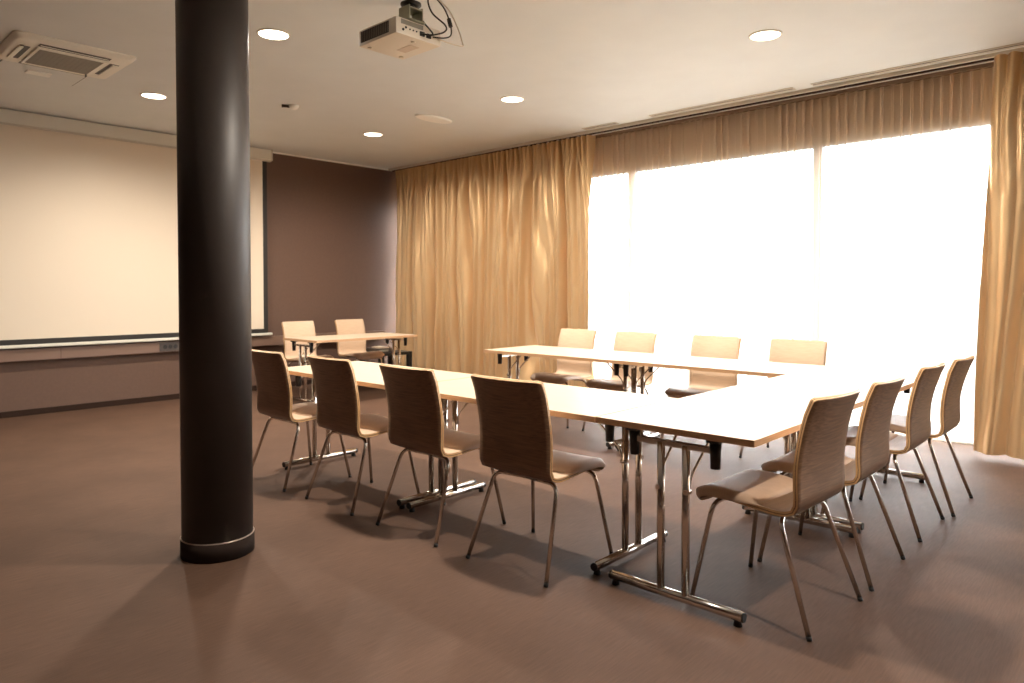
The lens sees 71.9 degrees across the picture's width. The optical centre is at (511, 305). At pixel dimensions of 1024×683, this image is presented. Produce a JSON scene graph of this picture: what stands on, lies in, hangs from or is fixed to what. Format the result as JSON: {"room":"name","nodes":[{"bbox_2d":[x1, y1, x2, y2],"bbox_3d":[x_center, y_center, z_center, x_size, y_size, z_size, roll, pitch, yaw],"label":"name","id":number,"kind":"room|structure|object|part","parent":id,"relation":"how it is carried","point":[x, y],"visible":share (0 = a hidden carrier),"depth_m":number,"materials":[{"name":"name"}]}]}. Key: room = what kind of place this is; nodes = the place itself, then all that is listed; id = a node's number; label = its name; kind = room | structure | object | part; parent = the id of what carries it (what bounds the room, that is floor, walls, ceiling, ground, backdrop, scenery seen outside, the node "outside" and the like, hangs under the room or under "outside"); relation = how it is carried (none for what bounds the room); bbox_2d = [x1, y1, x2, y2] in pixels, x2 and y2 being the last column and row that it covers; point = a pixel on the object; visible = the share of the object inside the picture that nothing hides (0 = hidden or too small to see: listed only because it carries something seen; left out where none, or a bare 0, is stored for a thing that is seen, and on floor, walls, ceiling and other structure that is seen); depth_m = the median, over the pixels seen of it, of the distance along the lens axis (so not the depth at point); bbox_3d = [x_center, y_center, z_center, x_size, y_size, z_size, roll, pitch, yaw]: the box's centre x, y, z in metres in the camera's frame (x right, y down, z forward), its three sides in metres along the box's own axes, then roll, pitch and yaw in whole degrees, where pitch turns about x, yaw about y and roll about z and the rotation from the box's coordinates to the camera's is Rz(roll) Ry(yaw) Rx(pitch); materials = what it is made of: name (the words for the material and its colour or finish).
{"room":"conference room","nodes":[
{"label":"conference room","id":0,"kind":"room"},
{"bbox_2d":[0,153,396,411],"bbox_3d":[-5.311,-0.418,7.175,0.200,3.128,10.860,1,2,43],"label":"wall","id":1,"kind":"structure","parent":0,"point":[332,227],"depth_m":9.67,"materials":[{"name":"brown paint"}]},
{"bbox_2d":[0,108,272,348],"bbox_3d":[-4.522,-0.785,7.766,0.134,2.410,4.012,1,2,43],"label":"projection screen","id":2,"kind":"object","parent":1,"relation":"attached to","point":[89,219],"visible":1,"depth_m":7.67,"materials":[{"name":"white fabric"}]},
{"bbox_3d":[-4.522,-1.920,7.744,0.128,0.133,3.980,1,2,43],"label":"screen casing","id":3,"kind":"part","parent":2,"relation":"part of","materials":[{"name":"beige paint"}]},
{"bbox_2d":[0,379,311,418],"bbox_3d":[-5.217,1.116,7.152,0.014,0.062,10.500,1,2,43],"label":"baseboard","id":4,"kind":"structure","parent":1,"relation":"attached to","point":[27,412],"depth_m":7.79,"materials":[{"name":"black wood"}]},
{"bbox_2d":[0,330,385,361],"bbox_3d":[-5.209,0.513,7.096,0.086,0.120,9.650,1,2,43],"label":"wall trunking","id":5,"kind":"object","parent":1,"relation":"attached to","point":[13,355],"visible":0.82,"depth_m":7.79,"materials":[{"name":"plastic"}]},
{"bbox_3d":[-4.026,0.483,8.310,0.006,0.101,0.240,1,2,43],"label":"socket panel","id":6,"kind":"part","parent":5,"relation":"part of","materials":[{"name":"grey plastic"}]},
{"bbox_2d":[273,152,387,170],"bbox_3d":[-2.410,-2.040,10.094,0.012,0.020,2.260,1,2,43],"label":"trim","id":7,"kind":"structure","parent":1,"relation":"attached to","point":[273,152],"depth_m":9.91,"materials":[{"name":"white plastic"}]},
{"bbox_2d":[175,0,254,563],"bbox_3d":[-1.472,-0.337,3.494,0.345,3.128,0.345,1,2,43],"label":"pillar","id":8,"kind":"structure","parent":0,"point":[212,36],"depth_m":3.36,"materials":[{"name":"black paint"}]},
{"bbox_2d":[0,384,1023,682],"bbox_3d":[-1.111,1.282,3.297,11.683,0.100,10.860,1,2,43],"label":"floor","id":9,"kind":"structure","parent":0,"point":[96,586],"depth_m":3.21,"materials":[{"name":"carpet"}]},
{"bbox_2d":[252,349,351,491],"bbox_3d":[-1.485,0.745,4.891,0.526,0.905,0.569,1,2,43],"label":"chair","id":10,"kind":"object","parent":9,"relation":"on","point":[274,389],"visible":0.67,"depth_m":4.71,"materials":[{"name":"brown wood"}]},
{"bbox_3d":[-1.681,0.980,4.902,0.304,0.414,0.102,0,1,10],"label":"leg","id":11,"kind":"part","parent":10,"relation":"part of","materials":[{"name":"silver metal"}]},
{"bbox_3d":[-1.466,0.984,4.700,0.102,0.414,0.304,0,1,-14],"label":"leg","id":12,"kind":"part","parent":10,"relation":"part of","materials":[{"name":"silver metal"}]},
{"bbox_3d":[-1.458,0.969,5.125,0.059,0.421,0.281,-1,1,-26],"label":"leg","id":13,"kind":"part","parent":10,"relation":"part of","materials":[{"name":"silver metal"}]},
{"bbox_3d":[-1.258,0.974,4.939,0.281,0.421,0.059,0,1,22],"label":"leg","id":14,"kind":"part","parent":10,"relation":"part of","materials":[{"name":"silver metal"}]},
{"bbox_2d":[281,321,333,366],"bbox_3d":[-2.552,0.655,8.826,0.569,0.905,0.526,1,2,43],"label":"chair","id":15,"kind":"object","parent":9,"relation":"on","point":[294,328],"visible":0.49,"depth_m":8.91,"materials":[{"name":"beige wood"}]},
{"bbox_2d":[283,332,416,401],"bbox_3d":[-1.945,0.741,8.591,0.730,0.740,1.425,1,2,43],"label":"folding table","id":16,"kind":"object","parent":9,"relation":"on","point":[311,340],"visible":0.76,"depth_m":8.26,"materials":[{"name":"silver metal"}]},
{"bbox_3d":[-2.403,0.456,8.094,0.380,0.026,0.022,1,2,43],"label":"leg frame","id":17,"kind":"part","parent":16,"relation":"part of","materials":[{"name":"silver metal"}]},
{"bbox_2d":[335,319,383,362],"bbox_3d":[-2.027,0.642,9.389,0.569,0.905,0.526,1,2,43],"label":"chair","id":18,"kind":"object","parent":9,"relation":"on","point":[357,349],"visible":0.89,"depth_m":9.46,"materials":[{"name":"beige wood"}]},
{"bbox_2d":[305,355,419,515],"bbox_3d":[-0.937,0.756,4.408,0.526,0.905,0.569,1,2,43],"label":"chair","id":19,"kind":"object","parent":9,"relation":"on","point":[337,395],"visible":0.8,"depth_m":4.24,"materials":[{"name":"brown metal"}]},
{"bbox_3d":[-1.134,0.991,4.418,0.304,0.414,0.102,0,1,10],"label":"leg","id":20,"kind":"part","parent":19,"relation":"part of","materials":[{"name":"silver metal"}]},
{"bbox_3d":[-0.918,0.995,4.217,0.102,0.414,0.304,0,1,-14],"label":"leg","id":21,"kind":"part","parent":19,"relation":"part of","materials":[{"name":"silver metal"}]},
{"bbox_3d":[-0.910,0.980,4.642,0.059,0.421,0.281,-1,1,-26],"label":"leg","id":22,"kind":"part","parent":19,"relation":"part of","materials":[{"name":"silver metal"}]},
{"bbox_3d":[-0.711,0.984,4.456,0.281,0.421,0.059,0,1,22],"label":"leg","id":23,"kind":"part","parent":19,"relation":"part of","materials":[{"name":"silver metal"}]},
{"bbox_2d":[282,361,483,508],"bbox_3d":[-0.952,0.825,4.876,1.425,0.740,0.730,1,2,43],"label":"folding table","id":24,"kind":"object","parent":9,"relation":"on","point":[367,374],"visible":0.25,"depth_m":4.76,"materials":[{"name":"white laminate"}]},
{"bbox_2d":[360,350,411,366],"bbox_3d":[-1.755,0.859,9.838,0.480,0.445,0.540,1,2,43],"label":"table legs","id":25,"kind":"object","parent":9,"relation":"on","point":[408,354],"visible":0.26,"depth_m":9.83,"materials":[{"name":"black plastic"}]},
{"bbox_2d":[366,347,391,351],"bbox_3d":[-1.851,0.611,9.772,0.303,0.055,0.260,1,2,43],"label":"box","id":26,"kind":"object","parent":25,"relation":"on","point":[369,349],"visible":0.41,"depth_m":9.68,"materials":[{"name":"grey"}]},
{"bbox_2d":[372,346,388,348],"bbox_3d":[-1.815,0.574,9.724,0.218,0.020,0.174,1,2,43],"label":"paper stack","id":27,"kind":"object","parent":26,"relation":"on","point":[377,347],"visible":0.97,"depth_m":9.69,"materials":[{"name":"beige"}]},
{"bbox_3d":[-1.745,0.872,10.158,0.060,0.405,0.060,1,2,43],"label":"leg","id":28,"kind":"part","parent":25,"relation":"part of","materials":[{"name":"black plastic"}]},
{"bbox_3d":[-1.438,0.878,9.871,0.060,0.405,0.060,1,2,43],"label":"leg","id":29,"kind":"part","parent":25,"relation":"part of","materials":[{"name":"black plastic"}]},
{"bbox_2d":[375,363,505,546],"bbox_3d":[-0.400,0.766,3.913,0.526,0.905,0.569,1,2,43],"label":"chair","id":30,"kind":"object","parent":9,"relation":"on","point":[415,412],"visible":0.89,"depth_m":3.74,"materials":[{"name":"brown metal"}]},
{"bbox_3d":[-0.597,1.001,3.924,0.304,0.414,0.102,0,1,10],"label":"leg","id":31,"kind":"part","parent":30,"relation":"part of","materials":[{"name":"silver metal"}]},
{"bbox_3d":[-0.419,1.006,3.712,0.256,0.414,0.175,1,2,43],"label":"leg","id":32,"kind":"part","parent":30,"relation":"part of","materials":[{"name":"silver metal"}]},
{"bbox_3d":[-0.373,0.991,4.147,0.059,0.421,0.281,-1,1,-26],"label":"leg","id":33,"kind":"part","parent":30,"relation":"part of","materials":[{"name":"silver metal"}]},
{"bbox_3d":[-0.174,0.995,3.961,0.281,0.421,0.059,0,1,22],"label":"leg","id":34,"kind":"part","parent":30,"relation":"part of","materials":[{"name":"silver metal"}]},
{"bbox_2d":[466,374,612,586],"bbox_3d":[0.132,0.777,3.431,0.526,0.905,0.569,1,2,42],"label":"chair","id":35,"kind":"object","parent":9,"relation":"on","point":[516,439],"visible":0.99,"depth_m":3.27,"materials":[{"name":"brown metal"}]},
{"bbox_3d":[-0.065,1.012,3.439,0.304,0.414,0.102,0,1,10],"label":"leg","id":36,"kind":"part","parent":35,"relation":"part of","materials":[{"name":"silver metal"}]},
{"bbox_3d":[0.156,1.002,3.665,0.059,0.421,0.281,-1,1,-27],"label":"leg","id":37,"kind":"part","parent":35,"relation":"part of","materials":[{"name":"silver metal"}]},
{"bbox_3d":[0.115,1.017,3.229,0.256,0.414,0.175,1,2,42],"label":"leg","id":38,"kind":"part","parent":35,"relation":"part of","materials":[{"name":"silver metal"}]},
{"bbox_3d":[0.358,1.006,3.482,0.281,0.421,0.059,0,1,22],"label":"leg","id":39,"kind":"part","parent":35,"relation":"part of","materials":[{"name":"silver metal"}]},
{"bbox_2d":[406,376,677,574],"bbox_3d":[0.095,0.847,3.899,1.425,0.740,0.730,1,2,43],"label":"folding table","id":40,"kind":"object","parent":9,"relation":"on","point":[564,401],"visible":0.62,"depth_m":3.53,"materials":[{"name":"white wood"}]},
{"bbox_2d":[530,329,596,427],"bbox_3d":[0.509,0.695,6.977,0.526,0.905,0.569,1,2,43],"label":"chair","id":41,"kind":"object","parent":9,"relation":"on","point":[567,370],"visible":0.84,"depth_m":7.06,"materials":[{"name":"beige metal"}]},
{"bbox_2d":[484,345,652,448],"bbox_3d":[0.503,0.788,6.436,1.425,0.740,0.730,1,2,43],"label":"folding table","id":42,"kind":"object","parent":9,"relation":"on","point":[580,354],"visible":0.75,"depth_m":6.27,"materials":[{"name":"white laminate"}]},
{"bbox_2d":[582,331,656,430],"bbox_3d":[1.010,0.706,6.510,0.526,0.905,0.569,1,2,43],"label":"chair","id":43,"kind":"object","parent":9,"relation":"on","point":[641,342],"visible":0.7,"depth_m":6.58,"materials":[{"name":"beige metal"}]},
{"bbox_2d":[661,335,740,437],"bbox_3d":[1.610,0.718,5.950,0.526,0.905,0.569,1,2,43],"label":"chair","id":44,"kind":"object","parent":9,"relation":"on","point":[726,347],"visible":0.59,"depth_m":6.07,"materials":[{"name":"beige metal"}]},
{"bbox_2d":[609,354,822,450],"bbox_3d":[1.551,0.810,5.459,1.425,0.740,0.730,1,2,43],"label":"folding table","id":45,"kind":"object","parent":9,"relation":"on","point":[720,365],"visible":0.53,"depth_m":5.39,"materials":[{"name":"white laminate"}]},
{"bbox_3d":[1.060,0.503,5.909,0.022,0.026,0.380,1,2,43],"label":"leg frame","id":46,"kind":"part","parent":45,"relation":"part of","materials":[{"name":"silver metal"}]},
{"bbox_2d":[596,385,865,627],"bbox_3d":[1.125,0.857,3.417,0.730,0.740,1.425,1,2,43],"label":"folding table","id":47,"kind":"object","parent":9,"relation":"on","point":[742,415],"visible":0.83,"depth_m":3.02,"materials":[{"name":"white laminate"}]},
{"bbox_3d":[0.668,0.572,2.920,0.380,0.026,0.022,1,2,43],"label":"leg frame","id":48,"kind":"part","parent":47,"relation":"part of","materials":[{"name":"silver metal"}]},
{"bbox_2d":[690,387,862,641],"bbox_3d":[1.112,0.787,2.954,0.526,0.905,0.569,-1,2,-44],"label":"chair","id":49,"kind":"object","parent":9,"relation":"on","point":[818,467],"visible":0.99,"depth_m":2.81,"materials":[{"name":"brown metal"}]},
{"bbox_3d":[0.886,1.016,3.000,0.281,0.421,0.059,-1,1,-23],"label":"leg","id":50,"kind":"part","parent":49,"relation":"part of","materials":[{"name":"silver metal"}]},
{"bbox_3d":[1.084,1.012,3.188,0.059,0.421,0.281,1,1,26],"label":"leg","id":51,"kind":"part","parent":49,"relation":"part of","materials":[{"name":"silver metal"}]},
{"bbox_3d":[1.095,1.027,2.764,0.102,0.414,0.304,0,1,14],"label":"leg","id":52,"kind":"part","parent":49,"relation":"part of","materials":[{"name":"silver metal"}]},
{"bbox_3d":[1.309,1.022,2.967,0.304,0.414,0.102,0,1,-11],"label":"leg","id":53,"kind":"part","parent":49,"relation":"part of","materials":[{"name":"silver metal"}]},
{"bbox_2d":[739,339,827,457],"bbox_3d":[2.125,0.729,5.470,0.526,0.905,0.569,1,2,43],"label":"chair","id":54,"kind":"object","parent":9,"relation":"on","point":[811,352],"visible":0.2,"depth_m":5.63,"materials":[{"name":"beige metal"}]},
{"bbox_2d":[757,374,905,591],"bbox_3d":[1.543,0.777,3.387,0.569,0.905,0.526,1,2,43],"label":"chair","id":55,"kind":"object","parent":9,"relation":"on","point":[872,452],"visible":0.62,"depth_m":3.19,"materials":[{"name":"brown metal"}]},
{"bbox_3d":[1.315,1.006,3.419,0.281,0.421,0.059,-1,1,-26],"label":"leg","id":56,"kind":"part","parent":55,"relation":"part of","materials":[{"name":"silver metal"}]},
{"bbox_3d":[1.501,1.001,3.618,0.059,0.421,0.281,0,1,22],"label":"leg","id":57,"kind":"part","parent":55,"relation":"part of","materials":[{"name":"silver metal"}]},
{"bbox_3d":[1.538,1.016,3.196,0.102,0.414,0.304,0,1,10],"label":"leg","id":58,"kind":"part","parent":55,"relation":"part of","materials":[{"name":"silver metal"}]},
{"bbox_3d":[1.739,1.011,3.411,0.304,0.414,0.102,0,1,-14],"label":"leg","id":59,"kind":"part","parent":55,"relation":"part of","materials":[{"name":"silver metal"}]},
{"bbox_2d":[741,366,924,533],"bbox_3d":[2.103,0.832,4.465,0.730,0.740,1.425,1,2,43],"label":"folding table","id":60,"kind":"object","parent":9,"relation":"on","point":[824,379],"visible":0.32,"depth_m":4.37,"materials":[{"name":"white laminate"}]},
{"bbox_2d":[820,361,945,541],"bbox_3d":[2.096,0.763,3.979,0.569,0.905,0.526,1,2,43],"label":"chair","id":61,"kind":"object","parent":9,"relation":"on","point":[918,417],"visible":0.59,"depth_m":3.76,"materials":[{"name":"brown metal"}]},
{"bbox_3d":[1.867,0.992,4.011,0.281,0.421,0.059,-1,1,-26],"label":"leg","id":62,"kind":"part","parent":61,"relation":"part of","materials":[{"name":"silver metal"}]},
{"bbox_3d":[2.053,0.987,4.210,0.059,0.421,0.281,0,1,22],"label":"leg","id":63,"kind":"part","parent":61,"relation":"part of","materials":[{"name":"silver metal"}]},
{"bbox_3d":[2.091,1.002,3.788,0.102,0.414,0.304,0,1,10],"label":"leg","id":64,"kind":"part","parent":61,"relation":"part of","materials":[{"name":"silver metal"}]},
{"bbox_3d":[2.292,0.997,4.003,0.304,0.414,0.102,0,1,-14],"label":"leg","id":65,"kind":"part","parent":61,"relation":"part of","materials":[{"name":"silver metal"}]},
{"bbox_2d":[859,354,974,516],"bbox_3d":[2.521,0.753,4.383,0.569,0.905,0.526,1,2,43],"label":"chair","id":66,"kind":"object","parent":9,"relation":"on","point":[950,415],"visible":0.61,"depth_m":4.17,"materials":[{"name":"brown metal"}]},
{"bbox_3d":[2.292,0.982,4.415,0.281,0.421,0.059,-1,1,-26],"label":"leg","id":67,"kind":"part","parent":66,"relation":"part of","materials":[{"name":"silver metal"}]},
{"bbox_3d":[2.478,0.978,4.614,0.059,0.421,0.281,0,1,22],"label":"leg","id":68,"kind":"part","parent":66,"relation":"part of","materials":[{"name":"silver metal"}]},
{"bbox_3d":[2.515,0.993,4.191,0.102,0.414,0.304,0,1,10],"label":"leg","id":69,"kind":"part","parent":66,"relation":"part of","materials":[{"name":"silver metal"}]},
{"bbox_3d":[2.716,0.987,4.407,0.304,0.414,0.102,0,1,-14],"label":"leg","id":70,"kind":"part","parent":66,"relation":"part of","materials":[{"name":"silver metal"}]},
{"bbox_2d":[0,0,1023,168],"bbox_3d":[-1.114,-1.970,3.222,11.683,0.150,10.860,1,2,43],"label":"ceiling","id":71,"kind":"structure","parent":0,"point":[575,65],"depth_m":5.61,"materials":[{"name":"paint"}]},
{"bbox_2d":[0,59,85,85],"bbox_3d":[-3.973,-1.947,5.932,0.444,0.016,0.604,1,2,43],"label":"access panel","id":72,"kind":"object","parent":71,"relation":"attached to","point":[6,67],"visible":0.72,"depth_m":5.93,"materials":[{"name":"paint"}]},
{"bbox_3d":[-3.967,-1.944,5.909,0.100,0.012,0.175,1,2,43],"label":"plate","id":73,"kind":"part","parent":72,"relation":"part of","materials":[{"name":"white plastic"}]},
{"bbox_2d":[0,30,135,78],"bbox_3d":[-3.469,-1.907,5.476,0.740,0.075,0.810,1,2,43],"label":"air conditioner","id":74,"kind":"object","parent":71,"relation":"attached to","point":[23,47],"visible":1,"depth_m":5.36,"materials":[{"name":"white plastic"}]},
{"bbox_2d":[21,47,107,74],"bbox_3d":[-3.482,-1.898,5.488,0.465,0.013,0.470,1,2,43],"label":"grille","id":75,"kind":"object","parent":74,"relation":"attached to","point":[45,57],"depth_m":5.46,"materials":[{"name":"white"}]},
{"bbox_2d":[140,92,166,99],"bbox_3d":[-3.360,-1.968,6.618,0.234,0.013,0.234,1,2,43],"label":"recessed light","id":76,"kind":"object","parent":71,"relation":"in","point":[150,95],"visible":1,"depth_m":6.60,"materials":[{"name":"beige paint"}]},
{"bbox_2d":[256,28,290,40],"bbox_3d":[-1.699,-1.933,5.027,0.234,0.013,0.234,1,2,43],"label":"recessed light","id":77,"kind":"object","parent":71,"relation":"in","point":[266,33],"visible":1,"depth_m":5.02,"materials":[{"name":"beige paint"}]},
{"bbox_2d":[282,104,298,109],"bbox_3d":[-2.187,-1.964,6.973,0.163,0.054,0.100,0,1,3],"label":"ceiling sensor","id":78,"kind":"object","parent":71,"relation":"attached to","point":[291,106],"visible":1,"depth_m":6.94,"materials":[{"name":"white plastic"}]},
{"bbox_2d":[363,132,382,136],"bbox_3d":[-1.628,-2.007,8.270,0.234,0.013,0.234,1,2,43],"label":"recessed light","id":79,"kind":"object","parent":71,"relation":"in","point":[370,134],"visible":1,"depth_m":8.27,"materials":[{"name":"beige paint"}]},
{"bbox_2d":[399,0,425,24],"bbox_3d":[-0.568,-1.800,4.256,0.380,0.238,0.280,1,2,43],"label":"mount","id":80,"kind":"object","parent":71,"relation":"attached to","point":[408,7],"visible":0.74,"depth_m":4.17,"materials":[{"name":"black metal"}]},
{"bbox_2d":[359,16,439,59],"bbox_3d":[-0.692,-1.628,4.317,0.401,0.106,0.344,1,2,43],"label":"projector","id":81,"kind":"object","parent":80,"relation":"hanging from","point":[398,37],"visible":0.94,"depth_m":4.23,"materials":[{"name":"beige plastic"}]},
{"bbox_2d":[361,20,388,42],"bbox_3d":[-0.820,-1.631,4.206,0.275,0.066,0.004,1,2,43],"label":"vent","id":82,"kind":"object","parent":81,"relation":"attached to","point":[378,32],"depth_m":4.20,"materials":[{"name":"brown plastic"}]},
{"bbox_2d":[401,18,422,29],"bbox_3d":[-0.587,-1.654,4.150,0.002,0.026,0.165,1,2,43],"label":"panel","id":83,"kind":"object","parent":81,"relation":"attached to","point":[407,24],"depth_m":4.14,"materials":[{"name":"white plastic"}]},
{"bbox_2d":[427,0,446,36],"bbox_3d":[-0.465,-1.762,4.262,0.143,0.294,0.097,1,2,43],"label":"cable","id":84,"kind":"object","parent":81,"relation":"attached to","point":[433,14],"visible":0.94,"depth_m":4.24,"materials":[{"name":"black plastic"}]},
{"bbox_2d":[432,0,452,38],"bbox_3d":[-0.428,-1.764,4.325,0.146,0.290,0.102,-1,1,-21],"label":"cable","id":85,"kind":"object","parent":81,"relation":"attached to","point":[449,21],"visible":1,"depth_m":4.36,"materials":[{"name":"black plastic"}]},
{"bbox_2d":[437,0,463,46],"bbox_3d":[-0.383,-1.754,4.349,0.180,0.311,0.073,-1,1,-21],"label":"cable","id":86,"kind":"object","parent":81,"relation":"attached to","point":[462,45],"visible":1,"depth_m":4.37,"materials":[{"name":"beige plastic"}]},
{"bbox_2d":[422,21,433,35],"bbox_3d":[-0.549,-1.751,4.234,0.199,0.300,0.043,1,2,43],"label":"cable","id":87,"kind":"object","parent":80,"relation":"hanging from","point":[432,34],"visible":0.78,"depth_m":4.19,"materials":[{"name":"black plastic"}]},
{"bbox_2d":[415,114,451,123],"bbox_3d":[-0.830,-1.984,7.498,0.216,0.019,0.480,1,2,43],"label":"ceiling speaker","id":88,"kind":"object","parent":71,"relation":"attached to","point":[426,117],"visible":1,"depth_m":7.45,"materials":[{"name":"white plastic"}]},
{"bbox_2d":[418,116,448,122],"bbox_3d":[-0.830,-1.976,7.498,0.172,0.002,0.410,1,2,45],"label":"grille","id":89,"kind":"object","parent":88,"relation":"attached to","point":[436,119],"depth_m":7.48,"materials":[{"name":"white plastic"}]},
{"bbox_2d":[500,96,523,102],"bbox_3d":[0.003,-1.974,6.749,0.234,0.013,0.234,1,2,43],"label":"recessed light","id":90,"kind":"object","parent":71,"relation":"in","point":[508,99],"visible":1,"depth_m":6.75,"materials":[{"name":"beige paint"}]},
{"bbox_2d":[582,122,618,129],"bbox_3d":[0.983,-2.000,7.865,0.450,0.008,0.090,1,2,43],"label":"ceiling vent","id":91,"kind":"object","parent":71,"relation":"in","point":[612,123],"visible":1,"depth_m":7.87,"materials":[{"name":"beige metal"}]},
{"bbox_2d":[388,47,1023,171],"bbox_3d":[2.340,-1.954,6.925,11.243,0.058,0.295,1,2,43],"label":"rail","id":92,"kind":"object","parent":71,"relation":"attached to","point":[987,57],"visible":0.98,"depth_m":6.71,"materials":[{"name":"beige metal"}]},
{"bbox_2d":[395,135,595,386],"bbox_3d":[-0.396,-0.463,9.395,3.717,3.062,0.318,1,2,44],"label":"drape","id":93,"kind":"object","parent":92,"relation":"hanging from","point":[493,248],"visible":0.9,"depth_m":9.18,"materials":[{"name":"beige fabric"}]},
{"bbox_2d":[588,67,993,443],"bbox_3d":[2.414,-0.415,7.115,10.821,3.098,0.090,1,2,43],"label":"sheer curtain","id":94,"kind":"object","parent":92,"relation":"hanging from","point":[853,222],"visible":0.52,"depth_m":6.70,"materials":[{"name":"beige fabric"}]},
{"bbox_2d":[974,51,1023,459],"bbox_3d":[4.237,-0.365,4.896,1.733,3.059,0.238,1,2,43],"label":"drape","id":95,"kind":"object","parent":92,"relation":"hanging from","point":[999,370],"visible":1,"depth_m":5.36,"materials":[{"name":"beige fabric"}]},
{"bbox_2d":[649,87,795,116],"bbox_3d":[2.010,-1.979,6.907,1.500,0.008,0.090,1,2,43],"label":"ceiling vent","id":96,"kind":"object","parent":71,"relation":"in","point":[791,88],"visible":1,"depth_m":6.83,"materials":[{"name":"beige metal"}]},
{"bbox_2d":[748,29,782,41],"bbox_3d":[1.816,-1.937,5.058,0.234,0.013,0.234,1,2,43],"label":"recessed light","id":97,"kind":"object","parent":71,"relation":"in","point":[767,34],"visible":1,"depth_m":5.05,"materials":[{"name":"beige paint"}]},
{"bbox_2d":[811,42,1023,85],"bbox_3d":[3.685,-1.945,5.345,2.760,0.008,0.090,1,2,43],"label":"ceiling vent","id":98,"kind":"object","parent":71,"relation":"in","point":[1010,46],"visible":1,"depth_m":5.68,"materials":[{"name":"beige metal"}]},
{"bbox_2d":[596,67,991,138],"bbox_3d":[2.536,-1.790,7.139,11.283,0.398,0.160,1,2,43],"label":"wall","id":99,"kind":"structure","parent":0,"point":[989,67],"depth_m":6.58,"materials":[{"name":"brown paint"}]},
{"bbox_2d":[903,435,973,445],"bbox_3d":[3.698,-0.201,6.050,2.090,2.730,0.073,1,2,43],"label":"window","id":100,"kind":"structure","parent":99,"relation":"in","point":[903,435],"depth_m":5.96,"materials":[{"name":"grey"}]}
]}

